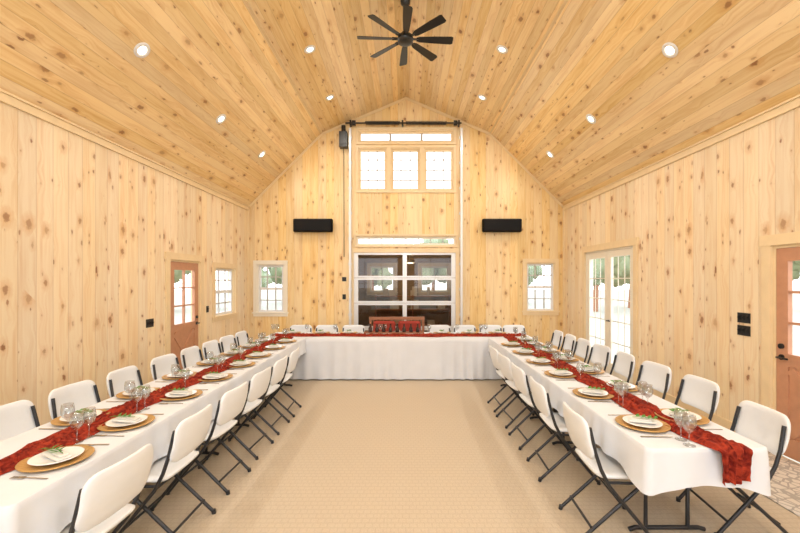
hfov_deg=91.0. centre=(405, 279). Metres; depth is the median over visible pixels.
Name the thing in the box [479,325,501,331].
folding chair
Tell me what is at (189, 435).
folding chair
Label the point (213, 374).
folded napkin
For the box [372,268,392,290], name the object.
tree
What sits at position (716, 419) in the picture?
baseboard
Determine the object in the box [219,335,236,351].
folding chair
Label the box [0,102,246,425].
wall
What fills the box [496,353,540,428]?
folding chair
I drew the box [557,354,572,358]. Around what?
folded napkin
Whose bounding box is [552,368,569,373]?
folded napkin
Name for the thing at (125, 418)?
folded napkin
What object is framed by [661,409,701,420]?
dinner plate
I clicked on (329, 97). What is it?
recessed light
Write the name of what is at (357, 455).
floor
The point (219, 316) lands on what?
window
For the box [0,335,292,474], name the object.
table runner
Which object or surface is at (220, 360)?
dinner plate
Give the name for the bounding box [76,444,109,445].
knife
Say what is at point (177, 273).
tree
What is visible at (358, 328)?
folding chair
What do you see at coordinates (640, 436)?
knife
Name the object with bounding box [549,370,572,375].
dinner plate
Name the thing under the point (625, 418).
dinner plate
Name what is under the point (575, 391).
charger plate
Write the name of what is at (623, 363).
folding chair
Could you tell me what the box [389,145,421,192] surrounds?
window
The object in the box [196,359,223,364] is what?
charger plate
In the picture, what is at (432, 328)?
folding chair
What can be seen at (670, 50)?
recessed light
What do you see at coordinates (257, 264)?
window
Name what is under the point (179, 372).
folded napkin
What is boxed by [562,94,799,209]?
trim
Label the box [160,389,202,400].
charger plate
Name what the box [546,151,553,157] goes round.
recessed light
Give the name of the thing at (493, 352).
folding chair
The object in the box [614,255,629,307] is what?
tree
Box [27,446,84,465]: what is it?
dinner plate
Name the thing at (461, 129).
garage door
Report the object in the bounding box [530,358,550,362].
dinner plate
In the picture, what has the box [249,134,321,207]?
trim
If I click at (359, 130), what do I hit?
window
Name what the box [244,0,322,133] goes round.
trim
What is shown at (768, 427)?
folding chair
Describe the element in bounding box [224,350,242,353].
dinner plate
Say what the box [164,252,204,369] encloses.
door
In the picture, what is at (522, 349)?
folded napkin
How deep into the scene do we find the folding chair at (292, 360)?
5.06 m
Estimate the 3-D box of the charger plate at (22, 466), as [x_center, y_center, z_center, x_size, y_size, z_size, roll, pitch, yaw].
[-1.945,0.996,2.191,0.334,0.017,0.334,0,0,0]
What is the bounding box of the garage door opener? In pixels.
[339,125,347,160]
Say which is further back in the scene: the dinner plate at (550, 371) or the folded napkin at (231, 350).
the folded napkin at (231, 350)
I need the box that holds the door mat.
[764,451,799,516]
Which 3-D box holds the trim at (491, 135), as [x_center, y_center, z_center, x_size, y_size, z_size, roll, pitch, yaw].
[2.875,-2.595,9.349,1.750,1.810,0.022,0,0,0]
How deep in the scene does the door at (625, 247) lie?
7.22 m
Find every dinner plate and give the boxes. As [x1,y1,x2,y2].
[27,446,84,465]
[59,410,102,421]
[105,414,147,426]
[122,387,154,395]
[165,389,196,397]
[167,371,193,377]
[201,359,221,363]
[202,373,227,379]
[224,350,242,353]
[230,361,250,365]
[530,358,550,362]
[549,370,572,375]
[555,356,574,359]
[576,367,599,371]
[578,388,607,395]
[607,381,635,388]
[622,415,662,427]
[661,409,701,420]
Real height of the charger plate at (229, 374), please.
0.017 m
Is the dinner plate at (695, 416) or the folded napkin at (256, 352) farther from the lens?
the folded napkin at (256, 352)
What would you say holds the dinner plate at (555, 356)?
on the charger plate at (575, 359)
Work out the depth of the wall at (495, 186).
9.36 m
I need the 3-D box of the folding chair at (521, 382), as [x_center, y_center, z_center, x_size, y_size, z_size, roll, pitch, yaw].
[1.417,1.336,4.249,0.526,0.833,0.476,0,0,-1]
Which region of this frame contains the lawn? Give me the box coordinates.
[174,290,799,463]
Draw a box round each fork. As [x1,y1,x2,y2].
[9,476,47,478]
[95,435,123,436]
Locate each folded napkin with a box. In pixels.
[41,444,71,461]
[70,408,94,417]
[111,413,141,422]
[129,386,149,392]
[169,387,192,394]
[171,370,190,374]
[204,357,218,361]
[206,371,224,376]
[227,349,240,352]
[232,359,248,363]
[243,342,256,345]
[251,351,265,354]
[506,341,517,343]
[518,348,531,351]
[533,356,547,361]
[542,346,553,349]
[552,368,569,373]
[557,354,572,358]
[580,365,595,369]
[582,386,604,393]
[610,380,631,386]
[628,414,657,423]
[669,408,693,416]
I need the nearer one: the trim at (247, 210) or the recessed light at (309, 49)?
the recessed light at (309, 49)
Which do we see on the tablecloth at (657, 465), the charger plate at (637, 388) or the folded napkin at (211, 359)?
the charger plate at (637, 388)
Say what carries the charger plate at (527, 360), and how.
on the tablecloth at (657, 465)
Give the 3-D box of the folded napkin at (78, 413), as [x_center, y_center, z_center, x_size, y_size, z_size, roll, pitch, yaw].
[-2.340,0.963,2.840,0.181,0.046,0.096,0,0,25]
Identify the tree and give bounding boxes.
[174,270,190,282]
[262,267,272,286]
[268,267,281,284]
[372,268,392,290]
[420,239,448,290]
[528,266,542,285]
[593,256,625,311]
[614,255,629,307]
[793,261,799,279]
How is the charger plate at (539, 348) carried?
on the tablecloth at (657, 465)
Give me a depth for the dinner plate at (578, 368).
4.29 m
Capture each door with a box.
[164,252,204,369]
[348,128,462,331]
[582,237,638,384]
[759,231,799,461]
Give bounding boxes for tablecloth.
[0,338,305,532]
[264,332,531,379]
[488,338,770,495]
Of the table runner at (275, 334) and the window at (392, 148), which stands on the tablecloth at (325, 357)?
the table runner at (275, 334)
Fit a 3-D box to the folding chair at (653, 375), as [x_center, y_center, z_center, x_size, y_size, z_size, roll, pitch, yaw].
[2.543,1.336,4.313,0.526,0.833,0.476,0,0,-4]
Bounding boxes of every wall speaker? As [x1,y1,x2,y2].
[293,219,332,231]
[482,219,521,231]
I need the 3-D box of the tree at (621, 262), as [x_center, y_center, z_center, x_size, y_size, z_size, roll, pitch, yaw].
[12.012,-0.486,24.975,3.442,4.996,3.565,0,0,38]
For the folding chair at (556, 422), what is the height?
0.833 m
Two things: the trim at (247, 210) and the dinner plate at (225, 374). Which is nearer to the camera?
the dinner plate at (225, 374)
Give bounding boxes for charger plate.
[15,445,94,472]
[50,409,109,425]
[97,414,154,430]
[116,387,159,398]
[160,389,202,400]
[162,371,196,379]
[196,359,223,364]
[198,373,232,381]
[220,351,245,355]
[226,361,255,367]
[245,353,271,357]
[512,350,536,354]
[526,359,554,364]
[536,348,560,352]
[544,370,576,377]
[551,357,578,361]
[572,388,613,398]
[580,369,604,373]
[601,381,640,391]
[615,415,670,432]
[654,408,709,424]
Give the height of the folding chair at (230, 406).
0.833 m
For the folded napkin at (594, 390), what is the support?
on the dinner plate at (580, 389)
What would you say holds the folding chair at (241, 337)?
on the floor
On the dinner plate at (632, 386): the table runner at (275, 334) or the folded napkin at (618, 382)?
the folded napkin at (618, 382)
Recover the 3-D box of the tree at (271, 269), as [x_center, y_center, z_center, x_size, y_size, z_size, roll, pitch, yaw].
[-10.058,-1.261,33.945,3.747,6.542,4.522,0,0,-31]
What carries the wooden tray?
on the table runner at (275, 334)
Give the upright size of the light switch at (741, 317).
0.110 m
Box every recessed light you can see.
[134,42,149,57]
[216,114,225,123]
[258,151,265,157]
[304,45,314,53]
[326,95,333,100]
[478,95,485,100]
[497,45,507,53]
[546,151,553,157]
[586,114,595,123]
[662,42,677,57]
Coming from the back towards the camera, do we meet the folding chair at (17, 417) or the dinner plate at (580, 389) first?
the dinner plate at (580, 389)
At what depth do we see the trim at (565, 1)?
6.12 m
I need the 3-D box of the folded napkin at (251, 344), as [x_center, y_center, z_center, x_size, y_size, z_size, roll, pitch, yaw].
[-2.340,0.963,5.904,0.181,0.046,0.096,0,0,-1]
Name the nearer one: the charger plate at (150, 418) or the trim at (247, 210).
the charger plate at (150, 418)
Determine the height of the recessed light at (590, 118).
0.137 m
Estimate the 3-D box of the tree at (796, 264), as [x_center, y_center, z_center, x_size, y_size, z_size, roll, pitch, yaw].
[25.816,-1.062,24.937,4.190,6.144,4.352,0,0,-44]
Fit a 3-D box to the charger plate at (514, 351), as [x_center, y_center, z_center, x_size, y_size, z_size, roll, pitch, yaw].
[1.635,0.996,5.412,0.334,0.017,0.334,0,0,0]
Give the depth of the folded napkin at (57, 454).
2.17 m
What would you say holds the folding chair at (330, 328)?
on the floor
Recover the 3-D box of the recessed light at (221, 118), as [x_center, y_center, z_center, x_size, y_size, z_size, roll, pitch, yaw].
[-2.938,-2.558,6.250,0.137,0.137,0.189,0,0,-5]
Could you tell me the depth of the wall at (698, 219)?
4.92 m
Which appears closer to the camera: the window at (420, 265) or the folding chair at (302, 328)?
the folding chair at (302, 328)
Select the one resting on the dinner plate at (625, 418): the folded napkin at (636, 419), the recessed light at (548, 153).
the folded napkin at (636, 419)
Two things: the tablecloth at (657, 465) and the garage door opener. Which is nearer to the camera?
the tablecloth at (657, 465)
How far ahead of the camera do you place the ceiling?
5.45 m
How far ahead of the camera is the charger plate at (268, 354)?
5.13 m
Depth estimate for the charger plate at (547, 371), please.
4.09 m
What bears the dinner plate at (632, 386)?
on the charger plate at (637, 388)
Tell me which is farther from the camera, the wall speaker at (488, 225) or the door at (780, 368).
the wall speaker at (488, 225)
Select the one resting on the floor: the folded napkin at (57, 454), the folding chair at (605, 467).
the folding chair at (605, 467)
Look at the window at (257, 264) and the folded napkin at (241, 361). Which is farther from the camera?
the window at (257, 264)
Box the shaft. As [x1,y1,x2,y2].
[345,120,461,126]
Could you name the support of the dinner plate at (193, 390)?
on the charger plate at (199, 392)
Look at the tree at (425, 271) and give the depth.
36.15 m
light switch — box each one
[146,318,153,327]
[737,312,750,323]
[737,325,750,336]
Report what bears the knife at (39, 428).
on the tablecloth at (27, 505)
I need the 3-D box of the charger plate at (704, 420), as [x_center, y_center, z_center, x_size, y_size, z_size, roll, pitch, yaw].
[2.000,0.996,2.860,0.334,0.017,0.334,0,0,0]
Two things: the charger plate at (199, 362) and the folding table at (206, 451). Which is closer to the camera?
the folding table at (206, 451)
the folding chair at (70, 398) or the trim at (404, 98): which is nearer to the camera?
the folding chair at (70, 398)
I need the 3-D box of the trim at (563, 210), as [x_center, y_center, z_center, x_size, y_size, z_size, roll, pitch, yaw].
[3.739,0.000,9.330,0.022,3.500,0.060,0,0,0]
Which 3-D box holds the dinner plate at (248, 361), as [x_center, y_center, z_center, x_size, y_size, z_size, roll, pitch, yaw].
[-1.945,0.987,4.623,0.242,0.022,0.242,0,0,0]
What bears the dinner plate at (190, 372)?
on the charger plate at (194, 373)
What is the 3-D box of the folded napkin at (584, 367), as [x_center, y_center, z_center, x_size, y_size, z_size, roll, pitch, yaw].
[1.995,0.963,4.318,0.181,0.046,0.096,0,0,-20]
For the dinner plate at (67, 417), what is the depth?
2.81 m
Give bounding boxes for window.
[212,262,238,321]
[252,260,288,315]
[354,234,457,246]
[356,127,455,143]
[356,145,388,192]
[366,263,397,294]
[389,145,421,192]
[417,263,450,294]
[422,145,455,192]
[522,259,559,314]
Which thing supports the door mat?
on the floor
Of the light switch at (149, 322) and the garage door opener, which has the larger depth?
the garage door opener
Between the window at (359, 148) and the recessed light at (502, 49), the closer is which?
the recessed light at (502, 49)
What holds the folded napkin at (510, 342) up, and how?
on the dinner plate
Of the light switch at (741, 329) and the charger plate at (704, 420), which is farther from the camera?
the light switch at (741, 329)
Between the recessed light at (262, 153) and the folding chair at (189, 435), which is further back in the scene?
the recessed light at (262, 153)
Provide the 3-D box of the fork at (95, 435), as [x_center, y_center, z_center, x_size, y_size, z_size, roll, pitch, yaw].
[-1.910,1.004,2.535,0.190,0.006,0.022,0,0,1]
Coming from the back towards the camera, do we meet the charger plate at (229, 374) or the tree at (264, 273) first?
the tree at (264, 273)
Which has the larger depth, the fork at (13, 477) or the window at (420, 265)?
the window at (420, 265)
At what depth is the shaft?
9.19 m
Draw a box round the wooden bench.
[369,317,424,330]
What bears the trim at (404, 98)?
attached to the wall at (495, 186)
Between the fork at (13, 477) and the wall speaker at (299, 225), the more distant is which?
the wall speaker at (299, 225)
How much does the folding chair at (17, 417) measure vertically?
0.833 m
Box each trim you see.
[0,88,249,209]
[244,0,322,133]
[247,210,248,336]
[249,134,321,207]
[322,97,405,134]
[406,97,489,134]
[489,0,567,133]
[490,134,562,207]
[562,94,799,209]
[563,210,564,352]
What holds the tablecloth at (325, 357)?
on the folding table
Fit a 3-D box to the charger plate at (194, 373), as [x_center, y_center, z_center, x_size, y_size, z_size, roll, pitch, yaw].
[-2.345,0.996,4.087,0.334,0.017,0.334,0,0,0]
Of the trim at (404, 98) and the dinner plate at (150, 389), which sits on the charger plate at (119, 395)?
the dinner plate at (150, 389)
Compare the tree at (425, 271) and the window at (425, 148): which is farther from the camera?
the tree at (425, 271)
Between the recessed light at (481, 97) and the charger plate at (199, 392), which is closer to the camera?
the charger plate at (199, 392)
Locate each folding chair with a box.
[0,400,39,441]
[48,380,100,419]
[60,444,152,532]
[106,365,142,397]
[118,404,215,532]
[150,353,180,379]
[166,381,250,494]
[180,346,202,368]
[202,340,221,359]
[205,366,273,459]
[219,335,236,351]
[235,331,249,346]
[235,355,289,434]
[253,347,301,418]
[290,325,311,331]
[316,325,337,331]
[342,325,364,331]
[428,325,450,331]
[453,325,475,331]
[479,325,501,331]
[487,345,526,412]
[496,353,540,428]
[502,325,524,333]
[508,362,568,450]
[526,376,600,484]
[549,330,562,349]
[558,401,649,532]
[560,334,575,355]
[572,338,590,362]
[587,344,610,370]
[610,351,634,382]
[635,361,671,399]
[674,374,719,420]
[676,400,790,532]
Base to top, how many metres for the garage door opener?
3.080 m
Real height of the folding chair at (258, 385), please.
0.833 m
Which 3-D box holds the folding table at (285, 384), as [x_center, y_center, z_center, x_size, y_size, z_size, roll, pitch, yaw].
[-2.145,1.382,5.570,0.760,0.734,2.530,0,0,0]
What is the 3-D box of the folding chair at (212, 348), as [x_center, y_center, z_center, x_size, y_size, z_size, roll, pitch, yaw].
[-2.723,1.336,5.901,0.526,0.833,0.476,0,0,1]
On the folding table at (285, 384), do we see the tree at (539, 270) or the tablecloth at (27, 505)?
the tablecloth at (27, 505)
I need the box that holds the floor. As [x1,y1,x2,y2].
[107,379,799,532]
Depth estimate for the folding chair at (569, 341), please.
6.62 m
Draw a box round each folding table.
[199,441,218,455]
[235,383,291,426]
[500,384,539,418]
[552,408,705,530]
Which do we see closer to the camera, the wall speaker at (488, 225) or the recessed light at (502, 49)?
the recessed light at (502, 49)
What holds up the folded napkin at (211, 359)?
on the dinner plate at (220, 360)
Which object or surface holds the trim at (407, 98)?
attached to the wall at (495, 186)
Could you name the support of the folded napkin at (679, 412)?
on the dinner plate at (695, 416)
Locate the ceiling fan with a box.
[357,0,452,65]
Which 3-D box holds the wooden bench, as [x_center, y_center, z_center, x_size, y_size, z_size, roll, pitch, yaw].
[-0.190,1.260,8.018,1.160,0.980,0.475,0,0,0]
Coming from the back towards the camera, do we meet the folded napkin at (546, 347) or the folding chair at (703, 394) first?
the folded napkin at (546, 347)
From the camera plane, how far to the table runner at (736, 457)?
2.63 m
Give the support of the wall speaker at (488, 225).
attached to the wall at (495, 186)
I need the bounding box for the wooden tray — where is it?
[364,331,423,333]
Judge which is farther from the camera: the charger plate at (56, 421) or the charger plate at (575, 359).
the charger plate at (575, 359)
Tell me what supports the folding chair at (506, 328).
on the floor
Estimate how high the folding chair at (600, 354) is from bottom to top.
0.833 m
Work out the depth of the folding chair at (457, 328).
8.04 m
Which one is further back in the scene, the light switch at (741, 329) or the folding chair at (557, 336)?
the folding chair at (557, 336)
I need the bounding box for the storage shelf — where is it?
[375,286,450,330]
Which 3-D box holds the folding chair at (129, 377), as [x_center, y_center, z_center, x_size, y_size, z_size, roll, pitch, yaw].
[-2.723,1.336,4.079,0.526,0.833,0.476,0,0,-1]
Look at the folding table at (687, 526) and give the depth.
2.73 m
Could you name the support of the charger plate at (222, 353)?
on the tablecloth at (27, 505)
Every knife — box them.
[38,428,62,429]
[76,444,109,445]
[640,436,670,437]
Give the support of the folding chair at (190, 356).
on the floor
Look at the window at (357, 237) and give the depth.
9.36 m
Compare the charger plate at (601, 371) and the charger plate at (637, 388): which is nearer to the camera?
the charger plate at (637, 388)
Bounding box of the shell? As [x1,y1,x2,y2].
[358,255,450,256]
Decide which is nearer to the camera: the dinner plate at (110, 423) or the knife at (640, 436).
the knife at (640, 436)
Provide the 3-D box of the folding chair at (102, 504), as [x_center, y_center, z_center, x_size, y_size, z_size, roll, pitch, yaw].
[-1.687,1.336,2.057,0.526,0.833,0.476,0,0,4]
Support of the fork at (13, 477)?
on the tablecloth at (27, 505)
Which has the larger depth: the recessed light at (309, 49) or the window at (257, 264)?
the window at (257, 264)
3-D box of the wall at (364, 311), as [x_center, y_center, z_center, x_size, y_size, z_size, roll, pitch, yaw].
[0.000,0.510,12.360,4.600,2.480,0.001,0,0,0]
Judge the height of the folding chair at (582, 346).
0.833 m
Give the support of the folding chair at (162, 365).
on the floor
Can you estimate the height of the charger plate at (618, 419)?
0.017 m
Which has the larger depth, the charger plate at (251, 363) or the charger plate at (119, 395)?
the charger plate at (251, 363)
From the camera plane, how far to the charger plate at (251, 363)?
4.55 m
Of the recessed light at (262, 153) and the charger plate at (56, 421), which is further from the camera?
the recessed light at (262, 153)
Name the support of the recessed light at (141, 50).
in the ceiling
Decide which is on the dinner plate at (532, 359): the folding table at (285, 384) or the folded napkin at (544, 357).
the folded napkin at (544, 357)
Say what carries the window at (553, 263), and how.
in the wall at (495, 186)
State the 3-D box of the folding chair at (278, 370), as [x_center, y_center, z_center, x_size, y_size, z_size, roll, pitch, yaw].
[-1.687,1.336,4.640,0.526,0.833,0.476,0,0,1]
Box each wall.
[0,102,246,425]
[249,100,562,348]
[358,257,450,331]
[565,107,799,421]
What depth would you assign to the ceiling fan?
5.96 m
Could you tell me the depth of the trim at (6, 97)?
4.75 m
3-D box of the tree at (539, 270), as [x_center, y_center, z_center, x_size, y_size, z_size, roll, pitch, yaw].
[10.101,-0.994,32.944,3.868,6.004,4.074,0,0,0]
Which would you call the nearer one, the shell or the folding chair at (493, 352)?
the folding chair at (493, 352)
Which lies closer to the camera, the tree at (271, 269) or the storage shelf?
the storage shelf
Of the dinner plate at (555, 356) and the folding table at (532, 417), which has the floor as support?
the folding table at (532, 417)
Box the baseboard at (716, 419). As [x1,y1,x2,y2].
[564,350,735,432]
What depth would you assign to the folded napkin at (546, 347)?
5.52 m
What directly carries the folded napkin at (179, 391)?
on the dinner plate at (193, 390)
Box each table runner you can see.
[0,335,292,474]
[271,333,525,336]
[504,335,752,484]
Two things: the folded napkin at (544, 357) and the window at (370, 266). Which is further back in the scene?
the window at (370, 266)
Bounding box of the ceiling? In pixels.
[0,0,799,205]
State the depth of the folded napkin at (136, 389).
3.44 m

